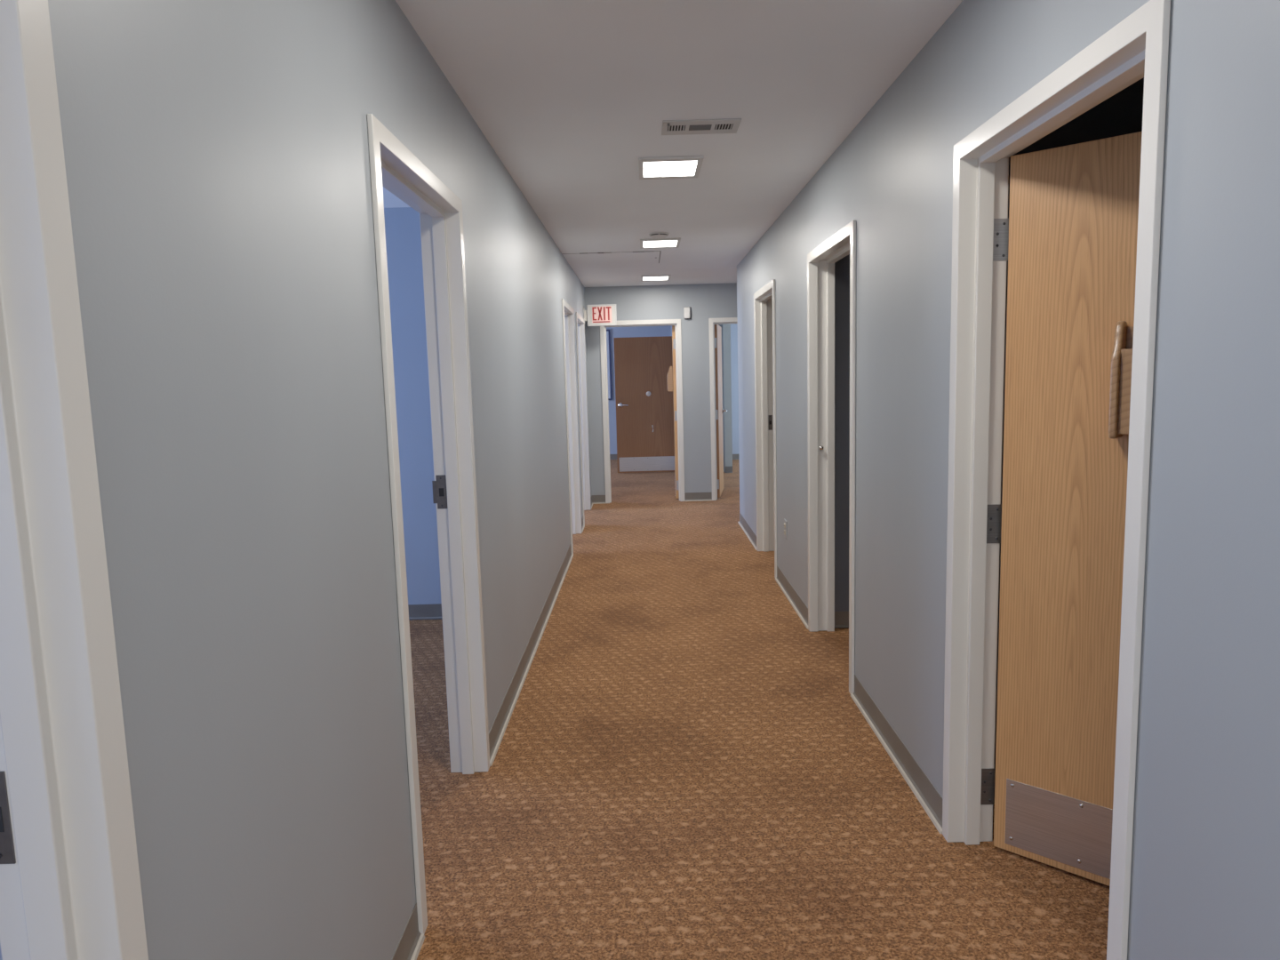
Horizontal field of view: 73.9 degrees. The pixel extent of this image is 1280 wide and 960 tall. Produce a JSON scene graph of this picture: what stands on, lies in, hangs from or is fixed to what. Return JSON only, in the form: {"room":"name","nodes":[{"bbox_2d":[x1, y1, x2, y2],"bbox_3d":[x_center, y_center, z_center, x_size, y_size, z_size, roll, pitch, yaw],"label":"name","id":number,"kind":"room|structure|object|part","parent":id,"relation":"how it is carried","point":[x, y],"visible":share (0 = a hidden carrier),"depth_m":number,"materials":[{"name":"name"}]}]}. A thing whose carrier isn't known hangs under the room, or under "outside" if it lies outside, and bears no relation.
{"room":"office corridor","nodes":[
{"label":"office corridor","id":0,"kind":"room"},
{"bbox_2d":[48,0,591,959],"bbox_3d":[-0.672,-0.100,2.802,0.111,2.465,13.982,-2,7,0],"label":"wall","id":1,"kind":"structure","parent":0,"point":[217,156],"depth_m":1.45,"materials":[{"name":"paint"}]},
{"bbox_2d":[0,0,148,959],"bbox_3d":[-0.683,0.374,0.506,0.155,2.083,1.000,-2,7,0],"label":"door frame","id":2,"kind":"structure","parent":1,"relation":"attached to","point":[70,887],"depth_m":0.93,"materials":[{"name":"beige paint"}]},
{"bbox_3d":[-0.734,0.382,0.961,0.047,0.110,0.003,-2,7,0],"label":"strike plate","id":3,"kind":"part","parent":2,"relation":"part of","materials":[{"name":"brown metal"}]},
{"bbox_2d":[367,113,490,934],"bbox_3d":[-0.672,0.116,2.617,0.147,2.083,0.996,-2,7,0],"label":"door frame","id":4,"kind":"structure","parent":1,"relation":"attached to","point":[393,166],"depth_m":2.99,"materials":[{"name":"beige paint"}]},
{"bbox_3d":[-0.720,0.043,3.059,0.049,0.122,0.003,-2,7,0],"label":"strike plate","id":5,"kind":"part","parent":4,"relation":"part of","materials":[{"name":"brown metal"}]},
{"bbox_2d":[391,495,593,959],"bbox_3d":[-0.575,1.073,2.945,0.019,0.098,13.982,-2,7,0],"label":"baseboard","id":6,"kind":"structure","parent":1,"relation":"attached to","point":[411,942],"depth_m":3.77,"materials":[{"name":"beige plastic"}]},
{"bbox_2d":[561,298,581,553],"bbox_3d":[-0.651,-0.472,7.423,0.139,2.083,1.027,-2,7,0],"label":"door frame","id":7,"kind":"structure","parent":1,"relation":"attached to","point":[568,313],"depth_m":7.84,"materials":[{"name":"beige paint"}]},
{"bbox_2d":[576,312,591,524],"bbox_3d":[-0.646,-0.644,8.831,0.139,2.083,1.058,-2,7,0],"label":"door frame","id":8,"kind":"structure","parent":1,"relation":"attached to","point":[580,320],"depth_m":9.26,"materials":[{"name":"beige paint"}]},
{"bbox_2d":[583,304,616,326],"bbox_3d":[-0.438,-1.813,9.371,0.358,0.228,0.080,-2,7,0],"label":"exit sign","id":9,"kind":"object","parent":1,"relation":"attached to","point":[596,315],"visible":0.93,"depth_m":9.35,"materials":[{"name":"white plastic"}]},
{"bbox_2d":[384,207,442,620],"bbox_3d":[-2.347,-0.342,5.155,3.256,2.465,0.100,-2,7,0],"label":"wall","id":10,"kind":"structure","parent":0,"point":[402,224],"depth_m":5.09,"materials":[{"name":"paint"}]},
{"bbox_2d":[408,603,442,619],"bbox_3d":[-2.315,0.838,5.244,3.256,0.094,0.009,-2,7,0],"label":"baseboard","id":11,"kind":"structure","parent":10,"relation":"attached to","point":[416,612],"depth_m":5.24,"materials":[{"name":"grey plastic"}]},
{"bbox_2d":[606,325,671,454],"bbox_3d":[-1.640,-1.251,12.443,4.620,2.465,5.207,-2,7,0],"label":"wall","id":12,"kind":"structure","parent":0,"point":[665,330],"depth_m":14.81,"materials":[{"name":"paint"}]},
{"bbox_2d":[606,329,612,399],"bbox_3d":[-0.918,-1.996,14.855,0.830,1.220,0.030,-2,7,0],"label":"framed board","id":13,"kind":"object","parent":12,"relation":"attached to","point":[608,334],"visible":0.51,"depth_m":14.85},
{"bbox_2d":[613,336,674,472],"bbox_3d":[0.098,-1.115,12.704,0.922,2.015,0.112,-2,7,-1],"label":"door","id":14,"kind":"structure","parent":12,"relation":"in","point":[644,405],"depth_m":12.71,"materials":[{"name":"brown wood"}]},
{"bbox_3d":[-0.248,-1.113,12.675,0.156,0.066,0.067,-2,7,0],"label":"handle","id":15,"kind":"part","parent":14,"relation":"part of","materials":[{"name":"silver metal"}]},
{"bbox_3d":[0.118,-0.243,12.816,0.855,0.211,0.003,-2,7,0],"label":"kick plate","id":16,"kind":"part","parent":14,"relation":"part of","materials":[{"name":"silver metal"}]},
{"bbox_2d":[609,453,739,472],"bbox_3d":[0.186,-0.277,13.813,8.200,0.094,2.509,-2,7,0],"label":"baseboard","id":17,"kind":"structure","parent":12,"relation":"attached to","point":[728,469],"depth_m":14.48,"materials":[{"name":"beige plastic"}]},
{"bbox_2d":[584,282,737,495],"bbox_3d":[0.140,-0.975,9.791,8.200,2.465,0.111,-2,7,0],"label":"wall","id":18,"kind":"structure","parent":0,"point":[706,300],"depth_m":9.67,"materials":[{"name":"paint"}]},
{"bbox_2d":[600,319,684,503],"bbox_3d":[0.032,-0.783,9.815,0.920,2.083,0.139,-2,7,0],"label":"door frame","id":19,"kind":"structure","parent":18,"relation":"attached to","point":[676,323],"depth_m":9.74,"materials":[{"name":"beige paint"}]},
{"bbox_2d":[592,492,711,503],"bbox_3d":[1.855,0.162,9.859,4.833,0.098,0.019,-2,7,0],"label":"baseboard","id":20,"kind":"structure","parent":18,"relation":"attached to","point":[688,496],"depth_m":9.88,"materials":[{"name":"beige plastic"}]},
{"bbox_2d":[672,325,679,498],"bbox_3d":[0.435,-0.829,10.281,0.061,2.015,0.806,-1,7,2],"label":"door","id":21,"kind":"structure","parent":18,"relation":"in","point":[673,326],"depth_m":9.89,"materials":[{"name":"brown wood"}]},
{"bbox_2d":[667,366,673,391],"bbox_3d":[0.365,-1.225,10.303,0.070,0.300,0.330,-1,7,2],"label":"rack","id":22,"kind":"object","parent":21,"relation":"attached to","point":[670,388],"visible":0.99,"depth_m":10.14,"materials":[{"name":"brown wood"}]},
{"bbox_2d":[683,306,691,319],"bbox_3d":[0.538,-1.882,9.593,0.086,0.136,0.058,-2,7,0],"label":"wall sensor","id":23,"kind":"object","parent":18,"relation":"attached to","point":[687,310],"visible":1,"depth_m":9.57,"materials":[{"name":"grey plastic"}]},
{"bbox_2d":[714,324,727,497],"bbox_3d":[0.979,-0.842,10.270,0.110,2.015,0.817,0,7,10],"label":"door","id":24,"kind":"structure","parent":18,"relation":"in","point":[719,411],"depth_m":10.01,"materials":[{"name":"brown wood"}]},
{"bbox_2d":[708,317,737,500],"bbox_3d":[1.266,-0.815,9.807,0.919,2.083,0.139,-2,7,0],"label":"door frame","id":25,"kind":"structure","parent":18,"relation":"attached to","point":[712,322],"depth_m":9.73,"materials":[{"name":"beige paint"}]},
{"bbox_2d":[382,0,963,287],"bbox_3d":[0.090,-1.709,5.231,8.440,0.102,19.400,-2,7,0],"label":"ceiling","id":26,"kind":"structure","parent":0,"point":[568,95],"depth_m":3.14,"materials":[{"name":"paint"}]},
{"bbox_2d":[640,274,671,280],"bbox_3d":[0.161,-2.095,8.831,0.304,0.012,0.410,-2,7,0],"label":"recessed light","id":27,"kind":"object","parent":26,"relation":"in","point":[661,277],"visible":1,"depth_m":8.79,"materials":[{"name":"white plastic"}]},
{"bbox_2d":[643,276,668,279],"bbox_3d":[0.161,-2.095,8.831,0.252,0.008,0.302,-2,7,0],"label":"diffuser","id":28,"kind":"object","parent":27,"relation":"attached to","point":[645,277],"depth_m":8.82,"materials":[{"name":"white plastic"}]},
{"bbox_2d":[648,232,669,239],"bbox_3d":[0.136,-1.752,6.102,0.144,0.028,0.144,-2,7,0],"label":"smoke detector","id":29,"kind":"object","parent":26,"relation":"attached to","point":[655,235],"visible":1,"depth_m":6.06,"materials":[{"name":"white plastic"}]},
{"bbox_2d":[640,238,680,248],"bbox_3d":[0.153,-1.812,6.518,0.304,0.012,0.410,-2,7,0],"label":"recessed light","id":30,"kind":"object","parent":26,"relation":"in","point":[651,243],"visible":1,"depth_m":6.49,"materials":[{"name":"white plastic"}]},
{"bbox_2d":[643,240,677,247],"bbox_3d":[0.153,-1.812,6.518,0.252,0.008,0.302,-2,7,0],"label":"diffuser","id":31,"kind":"object","parent":30,"relation":"attached to","point":[646,244],"depth_m":6.53,"materials":[{"name":"white plastic"}]},
{"bbox_2d":[638,155,703,179],"bbox_3d":[0.145,-1.524,4.160,0.304,0.012,0.410,-2,7,0],"label":"recessed light","id":32,"kind":"object","parent":26,"relation":"in","point":[686,166],"visible":1,"depth_m":4.13,"materials":[{"name":"white plastic"}]},
{"bbox_2d":[643,160,696,176],"bbox_3d":[0.145,-1.524,4.160,0.252,0.008,0.302,-2,7,0],"label":"diffuser","id":33,"kind":"object","parent":32,"relation":"attached to","point":[651,168],"depth_m":4.16,"materials":[{"name":"white plastic"}]},
{"bbox_2d":[661,118,741,135],"bbox_3d":[0.248,-1.443,3.490,0.316,0.014,0.188,-2,7,0],"label":"ceiling vent","id":34,"kind":"object","parent":26,"relation":"in","point":[728,125],"visible":1,"depth_m":3.48,"materials":[{"name":"white metal"}]},
{"bbox_2d":[718,323,732,472],"bbox_3d":[1.282,-1.438,13.320,0.110,2.465,1.800,-2,7,0],"label":"wall pier","id":35,"kind":"object","parent":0,"point":[726,369],"visible":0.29,"depth_m":12.45,"materials":[{"name":"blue paint"}]},
{"bbox_2d":[730,323,739,454],"bbox_3d":[2.456,-1.599,14.384,3.600,2.465,0.100,-2,7,0],"label":"wall","id":36,"kind":"structure","parent":0,"point":[733,326],"depth_m":14.34,"materials":[{"name":"paint"}]},
{"bbox_2d":[408,459,1109,959],"bbox_3d":[0.160,0.836,5.542,8.440,0.100,19.400,-2,7,0],"label":"floor","id":37,"kind":"structure","parent":0,"point":[683,768],"depth_m":2.91,"materials":[{"name":"carpet"}]},
{"bbox_2d":[772,77,1143,786],"bbox_3d":[2.633,-0.361,4.203,3.174,2.465,8.050,-2,7,0],"label":"wall","id":38,"kind":"structure","parent":0,"point":[1121,114],"depth_m":4.62,"materials":[{"name":"paint"}]},
{"bbox_2d":[834,611,848,628],"bbox_3d":[2.167,0.766,4.829,2.174,0.094,0.009,-2,7,0],"label":"baseboard","id":39,"kind":"structure","parent":38,"relation":"attached to","point":[841,618],"depth_m":4.84,"materials":[{"name":"beige plastic"}]},
{"bbox_2d":[736,0,1279,959],"bbox_3d":[0.984,-0.051,2.033,0.111,2.465,12.455,-2,7,0],"label":"wall","id":40,"kind":"structure","parent":0,"point":[1205,868],"depth_m":1.53,"materials":[{"name":"paint"}]},
{"bbox_2d":[753,279,776,577],"bbox_3d":[1.004,-0.394,6.415,0.139,2.083,1.016,-2,7,0],"label":"door frame","id":41,"kind":"structure","parent":40,"relation":"attached to","point":[764,298],"depth_m":6.83,"materials":[{"name":"beige paint"}]},
{"bbox_3d":[1.052,-0.464,6.867,0.032,0.120,0.003,-2,7,0],"label":"strike plate","id":42,"kind":"part","parent":41,"relation":"part of","materials":[{"name":"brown metal"}]},
{"bbox_2d":[784,519,787,539],"bbox_3d":[0.956,0.322,5.607,0.012,0.120,0.110,-2,7,0],"label":"power outlet","id":43,"kind":"object","parent":40,"relation":"attached to","point":[785,520],"visible":1,"depth_m":5.58,"materials":[{"name":"plastic"}]},
{"bbox_2d":[807,219,855,693],"bbox_3d":[0.997,-0.125,4.215,0.139,2.083,1.017,-2,7,0],"label":"door frame","id":44,"kind":"structure","parent":40,"relation":"attached to","point":[821,260],"depth_m":4.63,"materials":[{"name":"beige paint"}]},
{"bbox_2d":[738,512,942,833],"bbox_3d":[2.592,1.081,2.175,3.304,0.098,12.474,-2,7,0],"label":"baseboard","id":45,"kind":"structure","parent":40,"relation":"attached to","point":[919,783],"depth_m":3.27,"materials":[{"name":"beige plastic"}]},
{"bbox_2d":[942,0,1170,959],"bbox_3d":[0.990,0.138,2.061,0.141,2.083,0.988,-2,7,0],"label":"door frame","id":46,"kind":"structure","parent":40,"relation":"attached to","point":[1136,48],"depth_m":2.39,"materials":[{"name":"beige paint"}]},
{"bbox_2d":[993,131,1142,886],"bbox_3d":[1.374,0.134,2.192,0.866,2.015,0.061,5,9,43],"label":"door","id":47,"kind":"structure","parent":40,"relation":"in","point":[1074,215],"depth_m":2.34,"materials":[{"name":"brown wood"}]},
{"bbox_3d":[1.382,1.014,2.277,0.789,0.204,0.002,5,9,42],"label":"kick plate","id":48,"kind":"part","parent":47,"relation":"part of","materials":[{"name":"silver metal"}]},
{"bbox_2d":[1108,320,1133,439],"bbox_3d":[1.341,-0.247,2.082,0.330,0.300,0.070,5,9,43],"label":"rack","id":49,"kind":"object","parent":47,"relation":"attached to","point":[1122,354],"visible":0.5,"depth_m":2.16,"materials":[{"name":"brown wood"}]},
{"bbox_3d":[1.331,-0.216,2.074,0.290,0.216,0.010,5,9,43],"label":"panel","id":50,"kind":"part","parent":49,"relation":"part of","materials":[{"name":"brown wood"}]},
{"bbox_3d":[1.361,-0.248,2.104,0.290,0.275,0.010,5,9,43],"label":"panel","id":51,"kind":"part","parent":49,"relation":"part of","materials":[{"name":"brown wood"}]}
]}

